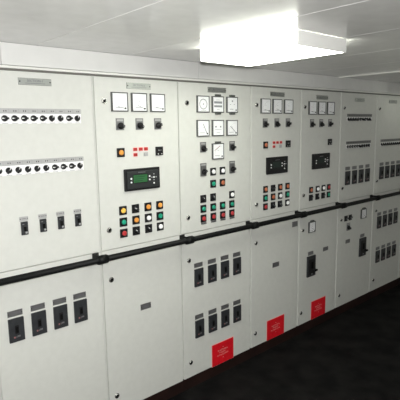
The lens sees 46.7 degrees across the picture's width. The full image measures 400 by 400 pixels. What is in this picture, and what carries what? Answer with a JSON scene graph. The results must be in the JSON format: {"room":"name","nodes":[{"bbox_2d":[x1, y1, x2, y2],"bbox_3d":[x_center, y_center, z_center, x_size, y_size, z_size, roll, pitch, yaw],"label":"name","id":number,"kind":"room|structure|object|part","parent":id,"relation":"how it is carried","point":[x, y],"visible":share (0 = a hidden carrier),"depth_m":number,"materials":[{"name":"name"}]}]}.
{"room":"electrical room","nodes":[
{"label":"electrical room","id":0,"kind":"room"},
{"bbox_2d":[0,0,399,82],"bbox_3d":[1.035,-0.768,1.990,6.920,0.060,4.000,-9,12,-41],"label":"ceiling","id":1,"kind":"structure","parent":0,"point":[163,29],"depth_m":1.88,"materials":[{"name":"grey paint"}]},
{"bbox_2d":[0,42,399,93],"bbox_3d":[0.102,-0.837,3.054,6.920,0.109,0.032,-9,12,-41],"label":"wall","id":2,"kind":"structure","parent":1,"relation":"attached to","point":[12,54],"depth_m":2.75,"materials":[{"name":"paint"}]},
{"bbox_2d":[200,29,346,66],"bbox_3d":[0.349,-0.748,2.321,0.375,0.063,0.631,-9,12,-41],"label":"ceiling light","id":3,"kind":"object","parent":1,"relation":"attached to","point":[298,44],"visible":1,"depth_m":2.18,"materials":[{"name":"white plastic"}]},
{"bbox_2d":[339,71,399,77],"bbox_3d":[2.321,-0.867,2.713,0.035,0.010,3.397,-9,12,-41],"label":"trim","id":4,"kind":"structure","parent":1,"relation":"attached to","point":[391,71],"depth_m":3.74,"materials":[{"name":"white paint"}]},
{"bbox_2d":[168,284,399,399],"bbox_3d":[1.069,1.459,2.344,6.920,0.050,4.000,-9,12,-41],"label":"floor","id":5,"kind":"structure","parent":0,"point":[354,354],"depth_m":3.50,"materials":[{"name":"black rubber"}]},
{"bbox_2d":[0,70,106,399],"bbox_3d":[-0.961,0.369,2.630,0.598,2.074,0.577,-9,12,-41],"label":"tall cabinet","id":6,"kind":"object","parent":5,"relation":"on","point":[52,345],"visible":1,"depth_m":2.40,"materials":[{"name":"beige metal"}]},
{"bbox_3d":[-0.917,-0.385,2.183,0.032,0.030,0.015,-9,12,-41],"label":"knob","id":7,"kind":"part","parent":6,"relation":"part of","materials":[{"name":"black plastic"}]},
{"bbox_3d":[-0.915,-0.140,2.220,0.015,0.032,0.030,9,-16,48],"label":"knob","id":8,"kind":"part","parent":6,"relation":"part of","materials":[{"name":"black plastic"}]},
{"bbox_3d":[-0.927,0.567,2.322,0.075,0.031,0.003,-9,12,-41],"label":"label plate","id":9,"kind":"part","parent":6,"relation":"part of","materials":[{"name":"grey plastic"}]},
{"bbox_3d":[-0.882,-0.390,2.213,0.032,0.030,0.015,-9,12,-41],"label":"knob","id":10,"kind":"part","parent":6,"relation":"part of","materials":[{"name":"black plastic"}]},
{"bbox_3d":[-0.880,-0.145,2.251,0.030,0.032,0.015,18,-6,-42],"label":"knob","id":11,"kind":"part","parent":6,"relation":"part of","materials":[{"name":"black plastic"}]},
{"bbox_3d":[-0.875,0.093,2.299,0.044,0.023,0.003,-9,12,-41],"label":"label plate","id":12,"kind":"part","parent":6,"relation":"part of","materials":[{"name":"silver metal"}]},
{"bbox_3d":[-0.848,-0.396,2.243,0.032,0.030,0.015,-9,12,-41],"label":"knob","id":13,"kind":"part","parent":6,"relation":"part of","materials":[{"name":"black plastic"}]},
{"bbox_3d":[-0.845,-0.151,2.281,0.015,0.032,0.030,9,-16,48],"label":"knob","id":14,"kind":"part","parent":6,"relation":"part of","materials":[{"name":"black plastic"}]},
{"bbox_3d":[-0.813,-0.401,2.273,0.032,0.030,0.015,-9,12,-41],"label":"knob","id":15,"kind":"part","parent":6,"relation":"part of","materials":[{"name":"black plastic"}]},
{"bbox_3d":[-0.810,-0.156,2.311,0.015,0.032,0.030,9,-16,48],"label":"knob","id":16,"kind":"part","parent":6,"relation":"part of","materials":[{"name":"black plastic"}]},
{"bbox_3d":[-0.839,0.554,2.398,0.075,0.031,0.003,-9,12,-41],"label":"label plate","id":17,"kind":"part","parent":6,"relation":"part of","materials":[{"name":"grey plastic"}]},
{"bbox_3d":[-0.803,0.083,2.362,0.044,0.023,0.003,-9,12,-41],"label":"label plate","id":18,"kind":"part","parent":6,"relation":"part of","materials":[{"name":"silver metal"}]},
{"bbox_3d":[-0.778,-0.406,2.303,0.032,0.030,0.015,-9,12,-41],"label":"knob","id":19,"kind":"part","parent":6,"relation":"part of","materials":[{"name":"black plastic"}]},
{"bbox_3d":[-0.775,-0.161,2.341,0.015,0.032,0.030,9,-16,48],"label":"knob","id":20,"kind":"part","parent":6,"relation":"part of","materials":[{"name":"black plastic"}]},
{"bbox_3d":[-0.794,-0.150,2.346,0.586,0.958,0.013,-9,12,-41],"label":"door","id":21,"kind":"part","parent":6,"relation":"part of","materials":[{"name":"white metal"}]},
{"bbox_3d":[-0.744,-0.410,2.333,0.030,0.032,0.015,18,-6,-42],"label":"knob","id":22,"kind":"part","parent":6,"relation":"part of","materials":[{"name":"black plastic"}]},
{"bbox_3d":[-0.779,0.826,2.502,0.586,1.010,0.013,-9,12,-41],"label":"door","id":23,"kind":"part","parent":6,"relation":"part of","materials":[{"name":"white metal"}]},
{"bbox_3d":[-0.739,-0.168,2.373,0.032,0.030,0.015,-9,12,-41],"label":"knob","id":24,"kind":"part","parent":6,"relation":"part of","materials":[{"name":"black plastic"}]},
{"bbox_3d":[-0.750,0.540,2.475,0.075,0.031,0.003,-9,12,-41],"label":"label plate","id":25,"kind":"part","parent":6,"relation":"part of","materials":[{"name":"grey plastic"}]},
{"bbox_3d":[-0.731,0.071,2.424,0.044,0.023,0.003,-9,12,-41],"label":"label plate","id":26,"kind":"part","parent":6,"relation":"part of","materials":[{"name":"silver metal"}]},
{"bbox_3d":[-0.673,-0.422,2.394,0.032,0.030,0.015,-9,12,-41],"label":"knob","id":27,"kind":"part","parent":6,"relation":"part of","materials":[{"name":"black plastic"}]},
{"bbox_3d":[-0.670,-0.178,2.433,0.032,0.030,0.015,-9,12,-41],"label":"knob","id":28,"kind":"part","parent":6,"relation":"part of","materials":[{"name":"black plastic"}]},
{"bbox_3d":[-0.658,0.060,2.487,0.044,0.023,0.003,-9,12,-41],"label":"label plate","id":29,"kind":"part","parent":6,"relation":"part of","materials":[{"name":"silver metal"}]},
{"bbox_3d":[-0.663,0.526,2.551,0.075,0.031,0.003,-9,12,-41],"label":"label plate","id":30,"kind":"part","parent":6,"relation":"part of","materials":[{"name":"grey plastic"}]},
{"bbox_2d":[91,76,182,399],"bbox_3d":[-0.516,0.301,3.010,0.575,2.074,0.586,-9,12,-41],"label":"tall cabinet","id":31,"kind":"object","parent":5,"relation":"on","point":[135,120],"visible":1,"depth_m":2.77,"materials":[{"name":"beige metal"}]},
{"bbox_2d":[116,118,124,129],"bbox_3d":[-0.442,-0.424,2.594,0.052,0.066,0.026,-9,12,-41],"label":"switch","id":32,"kind":"object","parent":31,"relation":"attached to","point":[120,122],"depth_m":2.59,"materials":[{"name":"black plastic"}]},
{"bbox_2d":[117,148,124,156],"bbox_3d":[-0.448,-0.268,2.623,0.049,0.051,0.008,-9,12,-41],"label":"lamp","id":33,"kind":"object","parent":31,"relation":"attached to","point":[120,151],"depth_m":2.62,"materials":[{"name":"orange plastic"}]},
{"bbox_2d":[119,217,126,226],"bbox_3d":[-0.443,0.128,2.685,0.049,0.051,0.008,-9,12,-41],"label":"lamp","id":34,"kind":"object","parent":31,"relation":"on","point":[122,220],"depth_m":2.68,"materials":[{"name":"teal plastic"}]},
{"bbox_2d":[119,206,126,214],"bbox_3d":[-0.444,0.061,2.674,0.049,0.051,0.008,-9,12,-41],"label":"lamp","id":35,"kind":"object","parent":31,"relation":"on","point":[122,209],"depth_m":2.67,"materials":[{"name":"yellow plastic"}]},
{"bbox_2d":[120,228,127,237],"bbox_3d":[-0.442,0.193,2.695,0.049,0.051,0.008,-9,12,-41],"label":"lamp","id":36,"kind":"object","parent":31,"relation":"attached to","point":[123,231],"depth_m":2.69,"materials":[{"name":"red plastic"}]},
{"bbox_3d":[-0.353,-0.218,2.729,0.563,0.958,0.013,-9,12,-41],"label":"door","id":37,"kind":"part","parent":31,"relation":"part of","materials":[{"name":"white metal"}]},
{"bbox_2d":[132,226,139,235],"bbox_3d":[-0.373,0.184,2.747,0.049,0.051,0.020,-9,12,-41],"label":"switch","id":38,"kind":"object","parent":31,"relation":"attached to","point":[135,229],"depth_m":2.74,"materials":[{"name":"black plastic"}]},
{"bbox_2d":[132,204,139,212],"bbox_3d":[-0.375,0.052,2.726,0.049,0.051,0.020,-9,12,-41],"label":"switch","id":39,"kind":"object","parent":31,"relation":"attached to","point":[135,207],"depth_m":2.72,"materials":[{"name":"black plastic"}]},
{"bbox_2d":[132,215,139,224],"bbox_3d":[-0.378,0.118,2.741,0.049,0.051,0.008,-9,12,-41],"label":"lamp","id":40,"kind":"object","parent":31,"relation":"attached to","point":[135,218],"depth_m":2.73,"materials":[{"name":"orange plastic"}]},
{"bbox_2d":[135,118,144,129],"bbox_3d":[-0.344,-0.439,2.679,0.052,0.066,0.026,-9,12,-41],"label":"switch","id":41,"kind":"object","parent":31,"relation":"attached to","point":[139,122],"depth_m":2.68,"materials":[{"name":"black plastic"}]},
{"bbox_3d":[-0.338,0.758,2.885,0.563,1.010,0.013,-9,12,-41],"label":"door","id":42,"kind":"part","parent":31,"relation":"part of","materials":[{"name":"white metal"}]},
{"bbox_3d":[-0.334,0.655,2.862,0.077,0.037,0.003,-9,12,-41],"label":"label plate","id":43,"kind":"part","parent":31,"relation":"part of","materials":[{"name":"grey plastic"}]},
{"bbox_2d":[144,202,151,210],"bbox_3d":[-0.312,0.041,2.788,0.049,0.051,0.008,-9,12,-41],"label":"lamp","id":44,"kind":"object","parent":31,"relation":"on","point":[147,205],"depth_m":2.78,"materials":[{"name":"orange plastic"}]},
{"bbox_2d":[145,224,151,232],"bbox_3d":[-0.307,0.173,2.804,0.049,0.051,0.020,-9,12,-41],"label":"switch","id":45,"kind":"object","parent":31,"relation":"attached to","point":[148,227],"depth_m":2.80,"materials":[{"name":"black plastic"}]},
{"bbox_2d":[145,213,151,222],"bbox_3d":[-0.311,0.108,2.799,0.049,0.051,0.008,-9,12,-41],"label":"lamp","id":46,"kind":"object","parent":31,"relation":"attached to","point":[148,216],"depth_m":2.79,"materials":[{"name":"white plastic"}]},
{"bbox_2d":[154,118,162,128],"bbox_3d":[-0.245,-0.455,2.764,0.052,0.066,0.026,-9,12,-41],"label":"switch","id":47,"kind":"object","parent":31,"relation":"attached to","point":[158,122],"depth_m":2.76,"materials":[{"name":"black plastic"}]},
{"bbox_2d":[156,211,162,219],"bbox_3d":[-0.246,0.098,2.856,0.049,0.051,0.008,-9,12,-41],"label":"lamp","id":48,"kind":"object","parent":31,"relation":"on","point":[159,214],"depth_m":2.85,"materials":[{"name":"teal plastic"}]},
{"bbox_2d":[156,200,162,209],"bbox_3d":[-0.247,0.031,2.845,0.049,0.051,0.008,-9,12,-41],"label":"lamp","id":49,"kind":"object","parent":31,"relation":"on","point":[159,203],"depth_m":2.84,"materials":[{"name":"orange plastic"}]},
{"bbox_2d":[157,222,163,230],"bbox_3d":[-0.245,0.163,2.866,0.049,0.051,0.008,-9,12,-41],"label":"lamp","id":50,"kind":"object","parent":31,"relation":"attached to","point":[160,225],"depth_m":2.86,"materials":[{"name":"white plastic"}]},
{"bbox_2d":[176,81,249,391],"bbox_3d":[-0.051,0.230,3.414,0.662,2.074,0.586,-9,12,-41],"label":"tall cabinet","id":51,"kind":"object","parent":5,"relation":"on","point":[213,120],"visible":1,"depth_m":3.18,"materials":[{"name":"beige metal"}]},
{"bbox_3d":[-0.011,0.436,3.118,0.075,0.031,0.003,-9,12,-41],"label":"label plate","id":52,"kind":"part","parent":51,"relation":"part of","materials":[{"name":"grey plastic"}]},
{"bbox_3d":[-0.005,0.797,3.175,0.075,0.031,0.003,-9,12,-41],"label":"label plate","id":53,"kind":"part","parent":51,"relation":"part of","materials":[{"name":"grey plastic"}]},
{"bbox_2d":[0,65,399,95],"bbox_3d":[0.105,-0.781,3.060,6.920,0.012,0.038,-9,12,-41],"label":"trim","id":54,"kind":"structure","parent":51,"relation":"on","point":[1,66],"depth_m":2.76,"materials":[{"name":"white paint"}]},
{"bbox_2d":[0,191,399,285],"bbox_3d":[0.601,0.147,3.558,5.402,0.049,0.094,-9,12,-41],"label":"handrail","id":55,"kind":"object","parent":51,"relation":"attached to","point":[96,259],"visible":1,"depth_m":2.84,"materials":[{"name":"black metal"}]},
{"bbox_2d":[200,205,205,212],"bbox_3d":[0.023,0.059,3.090,0.049,0.051,0.008,-9,12,-41],"label":"lamp","id":56,"kind":"object","parent":51,"relation":"on","point":[202,207],"depth_m":3.08,"materials":[{"name":"teal plastic"}]},
{"bbox_2d":[200,195,206,202],"bbox_3d":[0.027,-0.007,3.075,0.049,0.051,0.020,-9,12,-41],"label":"switch","id":57,"kind":"object","parent":51,"relation":"attached to","point":[203,198],"depth_m":3.07,"materials":[{"name":"black plastic"}]},
{"bbox_2d":[200,163,207,176],"bbox_3d":[0.030,-0.198,3.046,0.054,0.086,0.026,-9,12,-41],"label":"switch","id":58,"kind":"object","parent":51,"relation":"attached to","point":[203,166],"depth_m":3.05,"materials":[{"name":"black plastic"}]},
{"bbox_2d":[200,142,207,151],"bbox_3d":[0.027,-0.344,3.023,0.052,0.066,0.026,-9,12,-41],"label":"switch","id":59,"kind":"object","parent":51,"relation":"attached to","point":[203,145],"depth_m":3.02,"materials":[{"name":"black plastic"}]},
{"bbox_2d":[201,214,206,222],"bbox_3d":[0.024,0.123,3.100,0.049,0.051,0.008,-9,12,-41],"label":"lamp","id":60,"kind":"object","parent":51,"relation":"attached to","point":[203,216],"depth_m":3.09,"materials":[{"name":"red plastic"}]},
{"bbox_3d":[0.088,0.783,3.256,0.075,0.031,0.003,-9,12,-41],"label":"label plate","id":61,"kind":"part","parent":51,"relation":"part of","materials":[{"name":"grey plastic"}]},
{"bbox_3d":[0.082,0.422,3.198,0.075,0.031,0.003,-9,12,-41],"label":"label plate","id":62,"kind":"part","parent":51,"relation":"part of","materials":[{"name":"grey plastic"}]},
{"bbox_2d":[210,193,215,200],"bbox_3d":[0.093,-0.018,3.132,0.049,0.051,0.020,-9,12,-41],"label":"switch","id":63,"kind":"object","parent":51,"relation":"attached to","point":[212,195],"depth_m":3.13,"materials":[{"name":"black plastic"}]},
{"bbox_2d":[210,212,215,220],"bbox_3d":[0.092,0.113,3.159,0.049,0.051,0.008,-9,12,-41],"label":"lamp","id":64,"kind":"object","parent":51,"relation":"attached to","point":[212,214],"depth_m":3.15,"materials":[{"name":"red plastic"}]},
{"bbox_2d":[210,203,215,210],"bbox_3d":[0.091,0.048,3.148,0.049,0.051,0.008,-9,12,-41],"label":"lamp","id":65,"kind":"object","parent":51,"relation":"on","point":[212,205],"depth_m":3.14,"materials":[{"name":"teal plastic"}]},
{"bbox_2d":[210,180,215,187],"bbox_3d":[0.089,-0.110,3.124,0.049,0.051,0.008,-9,12,-41],"label":"lamp","id":66,"kind":"object","parent":51,"relation":"attached to","point":[212,182],"depth_m":3.11,"materials":[{"name":"teal plastic"}]},
{"bbox_2d":[210,168,215,175],"bbox_3d":[0.089,-0.191,3.111,0.049,0.051,0.008,-9,12,-41],"label":"lamp","id":67,"kind":"object","parent":51,"relation":"attached to","point":[212,170],"depth_m":3.10,"materials":[{"name":"white plastic"}]},
{"bbox_3d":[0.113,-0.289,3.133,0.650,0.958,0.013,-9,12,-41],"label":"door","id":68,"kind":"part","parent":51,"relation":"part of","materials":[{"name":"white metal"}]},
{"bbox_3d":[0.128,0.687,3.288,0.650,1.010,0.013,-9,12,-41],"label":"door","id":69,"kind":"part","parent":51,"relation":"part of","materials":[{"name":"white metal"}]},
{"bbox_2d":[220,201,224,209],"bbox_3d":[0.158,0.038,3.206,0.049,0.051,0.008,-9,12,-41],"label":"lamp","id":70,"kind":"object","parent":51,"relation":"on","point":[222,203],"depth_m":3.20,"materials":[{"name":"teal plastic"}]},
{"bbox_2d":[220,179,224,186],"bbox_3d":[0.155,-0.120,3.181,0.049,0.051,0.008,-9,12,-41],"label":"lamp","id":71,"kind":"object","parent":51,"relation":"attached to","point":[222,181],"depth_m":3.17,"materials":[{"name":"brown plastic"}]},
{"bbox_2d":[220,167,224,174],"bbox_3d":[0.155,-0.201,3.169,0.049,0.051,0.008,-9,12,-41],"label":"lamp","id":72,"kind":"object","parent":51,"relation":"attached to","point":[222,169],"depth_m":3.16,"materials":[{"name":"white plastic"}]},
{"bbox_2d":[220,211,225,218],"bbox_3d":[0.159,0.103,3.216,0.049,0.051,0.008,-9,12,-41],"label":"lamp","id":73,"kind":"object","parent":51,"relation":"attached to","point":[222,213],"depth_m":3.21,"materials":[{"name":"red plastic"}]},
{"bbox_3d":[0.174,0.408,3.278,0.075,0.031,0.003,-9,12,-41],"label":"label plate","id":74,"kind":"part","parent":51,"relation":"part of","materials":[{"name":"grey plastic"}]},
{"bbox_3d":[0.180,0.768,3.336,0.075,0.031,0.003,-9,12,-41],"label":"label plate","id":75,"kind":"part","parent":51,"relation":"part of","materials":[{"name":"grey plastic"}]},
{"bbox_2d":[229,209,234,216],"bbox_3d":[0.226,0.093,3.275,0.049,0.051,0.008,-9,12,-41],"label":"lamp","id":76,"kind":"object","parent":51,"relation":"attached to","point":[231,211],"depth_m":3.27,"materials":[{"name":"red plastic"}]},
{"bbox_2d":[229,200,234,207],"bbox_3d":[0.225,0.028,3.264,0.049,0.051,0.008,-9,12,-41],"label":"lamp","id":77,"kind":"object","parent":51,"relation":"on","point":[231,202],"depth_m":3.26,"materials":[{"name":"teal plastic"}]},
{"bbox_2d":[229,191,234,197],"bbox_3d":[0.225,-0.039,3.255,0.049,0.051,0.008,-9,12,-41],"label":"lamp","id":78,"kind":"object","parent":51,"relation":"on","point":[231,193],"depth_m":3.25,"materials":[{"name":"white plastic"}]},
{"bbox_2d":[229,161,235,173],"bbox_3d":[0.231,-0.228,3.221,0.054,0.086,0.026,-9,12,-41],"label":"switch","id":79,"kind":"object","parent":51,"relation":"attached to","point":[232,164],"depth_m":3.22,"materials":[{"name":"black plastic"}]},
{"bbox_2d":[229,141,235,150],"bbox_3d":[0.229,-0.373,3.198,0.052,0.066,0.026,-9,12,-41],"label":"switch","id":80,"kind":"object","parent":51,"relation":"attached to","point":[232,144],"depth_m":3.20,"materials":[{"name":"black plastic"}]},
{"bbox_2d":[248,86,300,358],"bbox_3d":[0.419,0.158,3.821,0.585,2.074,0.586,-9,12,-41],"label":"tall cabinet","id":81,"kind":"object","parent":5,"relation":"on","point":[274,112],"visible":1,"depth_m":3.59,"materials":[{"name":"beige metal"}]},
{"bbox_2d":[263,203,267,209],"bbox_3d":[0.496,0.051,3.509,0.049,0.051,0.008,-9,12,-41],"label":"lamp","id":82,"kind":"object","parent":81,"relation":"attached to","point":[265,205],"depth_m":3.50,"materials":[{"name":"red plastic"}]},
{"bbox_2d":[263,194,267,201],"bbox_3d":[0.495,-0.014,3.499,0.049,0.051,0.008,-9,12,-41],"label":"lamp","id":83,"kind":"object","parent":81,"relation":"on","point":[265,196],"depth_m":3.49,"materials":[{"name":"teal plastic"}]},
{"bbox_2d":[263,186,267,192],"bbox_3d":[0.494,-0.080,3.488,0.049,0.051,0.008,-9,12,-41],"label":"lamp","id":84,"kind":"object","parent":81,"relation":"on","point":[265,188],"depth_m":3.48,"materials":[{"name":"brown plastic"}]},
{"bbox_2d":[263,141,267,148],"bbox_3d":[0.488,-0.408,3.435,0.049,0.051,0.008,-9,12,-41],"label":"lamp","id":85,"kind":"object","parent":81,"relation":"attached to","point":[265,143],"depth_m":3.42,"materials":[{"name":"brown plastic"}]},
{"bbox_2d":[263,118,268,127],"bbox_3d":[0.487,-0.565,3.399,0.052,0.066,0.026,-9,12,-41],"label":"switch","id":86,"kind":"object","parent":81,"relation":"attached to","point":[265,120],"depth_m":3.40,"materials":[{"name":"black plastic"}]},
{"bbox_3d":[0.598,0.615,3.695,0.573,1.010,0.013,-9,12,-41],"label":"door","id":87,"kind":"part","parent":81,"relation":"part of","materials":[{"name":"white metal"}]},
{"bbox_3d":[0.583,-0.361,3.540,0.573,0.958,0.013,-9,12,-41],"label":"door","id":88,"kind":"part","parent":81,"relation":"part of","materials":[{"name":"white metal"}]},
{"bbox_3d":[0.602,0.512,3.673,0.080,0.038,0.003,-9,12,-41],"label":"label plate","id":89,"kind":"part","parent":81,"relation":"part of","materials":[{"name":"grey plastic"}]},
{"bbox_2d":[274,118,280,126],"bbox_3d":[0.587,-0.580,3.486,0.052,0.066,0.026,-9,12,-41],"label":"switch","id":90,"kind":"object","parent":81,"relation":"attached to","point":[277,121],"depth_m":3.49,"materials":[{"name":"black plastic"}]},
{"bbox_2d":[285,191,289,197],"bbox_3d":[0.693,-0.044,3.670,0.049,0.051,0.008,-9,12,-41],"label":"lamp","id":91,"kind":"object","parent":81,"relation":"on","point":[287,193],"depth_m":3.66,"materials":[{"name":"teal plastic"}]},
{"bbox_2d":[285,183,289,189],"bbox_3d":[0.692,-0.110,3.660,0.049,0.051,0.008,-9,12,-41],"label":"lamp","id":92,"kind":"object","parent":81,"relation":"on","point":[287,185],"depth_m":3.65,"materials":[{"name":"brown plastic"}]},
{"bbox_2d":[286,118,291,126],"bbox_3d":[0.687,-0.596,3.573,0.052,0.066,0.026,-9,12,-41],"label":"switch","id":93,"kind":"object","parent":81,"relation":"attached to","point":[288,120],"depth_m":3.57,"materials":[{"name":"black plastic"}]},
{"bbox_3d":[0.774,0.196,3.781,0.070,0.044,0.003,-9,12,-41],"label":"label plate","id":94,"kind":"part","parent":81,"relation":"part of","materials":[{"name":"grey plastic"}]},
{"bbox_2d":[295,90,340,335],"bbox_3d":[0.857,0.092,4.194,0.570,2.074,0.596,-9,12,-41],"label":"tall cabinet","id":95,"kind":"object","parent":5,"relation":"on","point":[320,110],"visible":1,"depth_m":3.97,"materials":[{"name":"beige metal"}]},
{"bbox_2d":[310,119,315,126],"bbox_3d":[0.923,-0.626,3.779,0.052,0.066,0.026,-9,12,-41],"label":"switch","id":96,"kind":"object","parent":95,"relation":"attached to","point":[312,121],"depth_m":3.78,"materials":[{"name":"black plastic"}]},
{"bbox_3d":[1.032,0.548,4.072,0.558,1.010,0.013,-9,12,-41],"label":"door","id":97,"kind":"part","parent":95,"relation":"part of","materials":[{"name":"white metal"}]},
{"bbox_3d":[1.017,-0.428,3.917,0.558,0.958,0.013,-9,12,-41],"label":"door","id":98,"kind":"part","parent":95,"relation":"part of","materials":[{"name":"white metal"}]},
{"bbox_2d":[319,119,324,126],"bbox_3d":[1.020,-0.641,3.862,0.052,0.066,0.026,-9,12,-41],"label":"switch","id":99,"kind":"object","parent":95,"relation":"attached to","point":[321,121],"depth_m":3.86,"materials":[{"name":"black plastic"}]},
{"bbox_2d":[328,119,333,126],"bbox_3d":[1.117,-0.656,3.947,0.052,0.066,0.026,-9,12,-41],"label":"switch","id":100,"kind":"object","parent":95,"relation":"attached to","point":[330,121],"depth_m":3.94,"materials":[{"name":"black plastic"}]},
{"bbox_2d":[332,92,376,317],"bbox_3d":[1.306,0.023,4.584,0.623,2.074,0.596,-9,12,-41],"label":"tall cabinet","id":101,"kind":"object","parent":5,"relation":"on","point":[357,111],"visible":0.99,"depth_m":4.36,"materials":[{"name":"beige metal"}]},
{"bbox_3d":[1.482,0.479,4.462,0.611,1.010,0.013,-9,12,-41],"label":"door","id":102,"kind":"part","parent":101,"relation":"part of","materials":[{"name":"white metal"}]},
{"bbox_3d":[1.467,-0.497,4.307,0.611,0.958,0.013,-9,12,-41],"label":"door","id":103,"kind":"part","parent":101,"relation":"part of","materials":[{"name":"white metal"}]},
{"bbox_2d":[366,95,399,300],"bbox_3d":[1.770,-0.050,4.998,0.625,2.074,0.577,-9,12,-41],"label":"tall cabinet","id":104,"kind":"object","parent":5,"relation":"on","point":[385,226],"visible":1,"depth_m":4.75,"materials":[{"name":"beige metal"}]},
{"bbox_3d":[1.951,0.407,4.869,0.613,1.010,0.013,-9,12,-41],"label":"door","id":105,"kind":"part","parent":104,"relation":"part of","materials":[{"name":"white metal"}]},
{"bbox_3d":[1.936,-0.569,4.714,0.613,0.958,0.013,-9,12,-41],"label":"door","id":106,"kind":"part","parent":104,"relation":"part of","materials":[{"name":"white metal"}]},
{"bbox_2d":[396,242,399,285],"bbox_3d":[2.224,-0.122,5.404,0.598,2.074,0.560,-9,12,-41],"label":"tall cabinet","id":107,"kind":"object","parent":5,"relation":"on","point":[398,278],"visible":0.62,"depth_m":5.15,"materials":[{"name":"white metal"}]},
{"bbox_3d":[2.412,0.336,5.269,0.586,1.010,0.013,-9,12,-41],"label":"door","id":108,"kind":"part","parent":107,"relation":"part of","materials":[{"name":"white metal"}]}
]}

